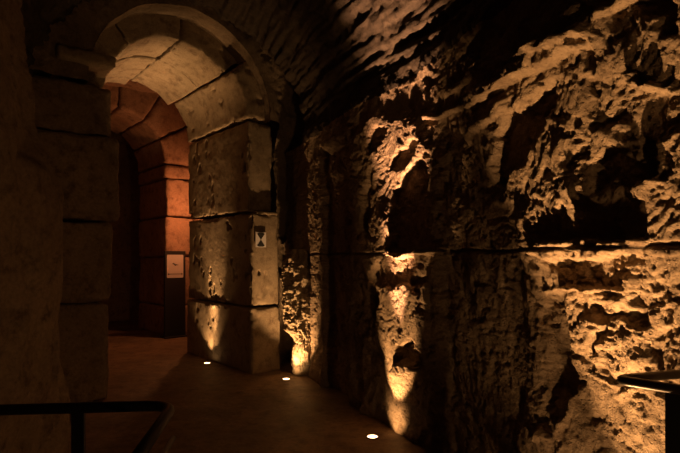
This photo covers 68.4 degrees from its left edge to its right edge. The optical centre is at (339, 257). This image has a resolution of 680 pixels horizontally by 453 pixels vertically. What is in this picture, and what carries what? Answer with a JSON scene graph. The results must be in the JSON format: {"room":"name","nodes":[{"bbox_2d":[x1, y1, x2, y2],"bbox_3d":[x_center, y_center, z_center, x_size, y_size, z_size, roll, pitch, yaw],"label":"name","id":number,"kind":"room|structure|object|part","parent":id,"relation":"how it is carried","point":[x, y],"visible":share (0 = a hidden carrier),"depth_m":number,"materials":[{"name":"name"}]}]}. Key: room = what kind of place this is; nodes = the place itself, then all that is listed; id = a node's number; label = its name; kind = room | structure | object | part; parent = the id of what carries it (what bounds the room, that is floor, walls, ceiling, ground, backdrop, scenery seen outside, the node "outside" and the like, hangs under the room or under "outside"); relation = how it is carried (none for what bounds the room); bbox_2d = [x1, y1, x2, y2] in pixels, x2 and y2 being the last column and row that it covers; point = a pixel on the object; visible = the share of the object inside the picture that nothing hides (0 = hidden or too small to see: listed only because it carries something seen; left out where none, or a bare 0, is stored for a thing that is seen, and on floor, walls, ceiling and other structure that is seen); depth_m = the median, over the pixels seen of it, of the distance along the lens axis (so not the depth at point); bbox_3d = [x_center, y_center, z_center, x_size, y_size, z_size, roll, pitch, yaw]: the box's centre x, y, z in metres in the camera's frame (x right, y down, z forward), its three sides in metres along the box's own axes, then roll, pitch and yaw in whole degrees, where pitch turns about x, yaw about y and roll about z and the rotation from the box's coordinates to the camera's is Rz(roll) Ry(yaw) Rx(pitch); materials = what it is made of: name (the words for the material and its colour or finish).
{"room":"underground stone passage","nodes":[
{"label":"underground stone passage","id":0,"kind":"room"},
{"bbox_2d":[0,0,70,452],"bbox_3d":[-2.735,-0.870,0.792,1.249,5.040,6.584,0,0,0],"label":"wall","id":1,"kind":"structure","parent":0,"point":[31,193],"depth_m":3.52,"materials":[{"name":"stone"}]},
{"bbox_2d":[99,131,150,321],"bbox_3d":[-6.452,-1.054,12.132,6.040,5.539,0.373,0,0,-41],"label":"wall","id":2,"kind":"structure","parent":0,"point":[123,302],"depth_m":12.79,"materials":[{"name":"stone"}]},
{"bbox_2d":[29,0,304,364],"bbox_3d":[-1.940,-1.079,6.350,6.012,5.418,0.609,0,0,-44],"label":"wall","id":3,"kind":"structure","parent":0,"point":[81,29],"depth_m":6.89,"materials":[{"name":"beige stone"}]},
{"bbox_2d":[81,4,269,123],"bbox_3d":[-2.009,-2.537,6.424,2.396,1.222,0.390,0,0,-41],"label":"trim","id":4,"kind":"structure","parent":3,"relation":"attached to","point":[212,27],"depth_m":6.64,"materials":[{"name":"beige stone"}]},
{"bbox_2d":[104,56,250,99],"bbox_3d":[-5.532,-3.448,9.175,6.140,0.372,5.944,0,0,-41],"label":"ceiling","id":5,"kind":"structure","parent":0,"point":[130,84],"depth_m":9.59,"materials":[{"name":"beige stone"}]},
{"bbox_2d":[175,120,278,305],"bbox_3d":[-2.519,-1.050,10.141,0.382,5.544,5.852,0,0,-41],"label":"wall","id":6,"kind":"structure","parent":0,"point":[274,126],"depth_m":8.27,"materials":[{"name":"beige stone"}]},
{"bbox_2d":[69,320,439,452],"bbox_3d":[-2.100,1.600,5.440,10.800,0.036,16.080,0,0,0],"label":"floor","id":7,"kind":"structure","parent":0,"point":[219,408],"depth_m":5.22,"materials":[{"name":"brown stone"}]},
{"bbox_2d":[31,75,119,401],"bbox_3d":[-3.688,-0.157,6.101,1.283,3.613,2.199,0,0,-41],"label":"stone pier","id":8,"kind":"object","parent":7,"relation":"on","point":[73,119],"visible":0.46,"depth_m":5.50,"materials":[{"name":"beige stone"}]},
{"bbox_2d":[50,14,264,142],"bbox_3d":[-2.795,-2.615,7.102,2.710,1.328,2.634,0,0,-41],"label":"stone arch","id":9,"kind":"object","parent":8,"relation":"on","point":[171,56],"visible":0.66,"depth_m":7.01,"materials":[{"name":"stone"}]},
{"bbox_2d":[0,400,175,452],"bbox_3d":[-1.266,1.056,1.414,1.572,1.088,0.793,0,0,0],"label":"handrail","id":10,"kind":"object","parent":7,"relation":"on","point":[78,410],"visible":1,"depth_m":1.75,"materials":[{"name":"metal"}]},
{"bbox_3d":[-0.925,1.073,1.768,0.044,1.055,0.016,0,0,-6],"label":"post","id":11,"kind":"part","parent":10,"relation":"part of","materials":[{"name":"metal"}]},
{"bbox_3d":[-0.532,0.620,1.370,0.020,0.019,0.705,0,0,-7],"label":"rail","id":12,"kind":"part","parent":10,"relation":"part of","materials":[{"name":"metal"}]},
{"bbox_2d":[138,165,192,334],"bbox_3d":[-3.214,-0.155,11.537,2.318,3.592,1.689,0,0,-41],"label":"stone pier","id":13,"kind":"object","parent":7,"relation":"on","point":[164,195],"visible":0.32,"depth_m":10.54,"materials":[{"name":"stone"}]},
{"bbox_2d":[160,251,186,338],"bbox_3d":[-3.345,0.730,10.120,0.500,1.740,0.240,0,0,-41],"label":"stand","id":14,"kind":"object","parent":7,"relation":"on","point":[174,261],"visible":0.94,"depth_m":10.09,"materials":[{"name":"black"}]},
{"bbox_2d":[187,121,279,373],"bbox_3d":[-1.730,-0.151,7.842,0.488,3.570,2.113,0,0,-41],"label":"stone pier","id":15,"kind":"object","parent":7,"relation":"on","point":[232,321],"visible":0.99,"depth_m":7.29,"materials":[{"name":"stone"}]},
{"bbox_2d":[255,232,265,246],"bbox_3d":[-1.108,-0.255,6.997,0.170,0.210,0.006,0,0,-41],"label":"marker","id":16,"kind":"object","parent":15,"relation":"attached to","point":[260,237],"visible":1,"depth_m":6.99,"materials":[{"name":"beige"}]},
{"bbox_2d":[280,249,310,375],"bbox_3d":[-0.561,0.755,6.970,0.564,1.750,0.502,0,0,0],"label":"pillar","id":17,"kind":"structure","parent":7,"relation":"on","point":[295,276],"depth_m":6.80,"materials":[{"name":"stone"}]},
{"bbox_2d":[366,434,378,438],"bbox_3d":[0.290,1.612,4.470,0.122,0.036,0.122,0,0,0],"label":"recessed light","id":18,"kind":"object","parent":7,"relation":"in","point":[369,436],"visible":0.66,"depth_m":4.47,"materials":[{"name":"glass"}]},
{"bbox_2d":[617,369,679,452],"bbox_3d":[1.447,1.040,1.647,0.412,1.120,1.021,0,0,-14],"label":"handrail","id":19,"kind":"object","parent":7,"relation":"on","point":[651,381],"visible":1,"depth_m":1.92,"materials":[{"name":"brown metal"}]},
{"bbox_3d":[1.466,0.500,1.643,0.404,0.039,1.019,0,0,-17],"label":"rail","id":20,"kind":"part","parent":19,"relation":"part of","materials":[{"name":"brown metal"}]},
{"bbox_3d":[1.316,1.058,1.870,0.016,1.085,0.170,0,0,-44],"label":"post","id":21,"kind":"part","parent":19,"relation":"part of","materials":[{"name":"metal"}]},
{"bbox_3d":[-6.326,-0.154,8.833,2.786,3.588,2.731,0,0,0],"label":"stone pier","id":22,"kind":"object","parent":7,"relation":"on","visible":0},
{"bbox_2d":[103,85,191,171],"bbox_3d":[-4.786,-3.096,10.204,4.613,2.327,1.632,0,0,-41],"label":"stone arch","id":23,"kind":"object","parent":22,"relation":"on","point":[146,120],"visible":0.23,"depth_m":10.28,"materials":[{"name":"stone"}]},
{"bbox_2d":[20,0,512,143],"bbox_3d":[-0.089,-2.447,1.750,3.584,1.712,10.112,0,0,-20],"label":"ceiling","id":24,"kind":"structure","parent":0,"point":[337,56],"depth_m":5.21,"materials":[{"name":"beige stone"}]},
{"bbox_2d":[284,0,679,452],"bbox_3d":[1.195,0.026,2.750,0.579,3.247,11.102,0,0,-20],"label":"wall","id":25,"kind":"structure","parent":0,"point":[491,236],"depth_m":3.28,"materials":[{"name":"stone"}]}
]}

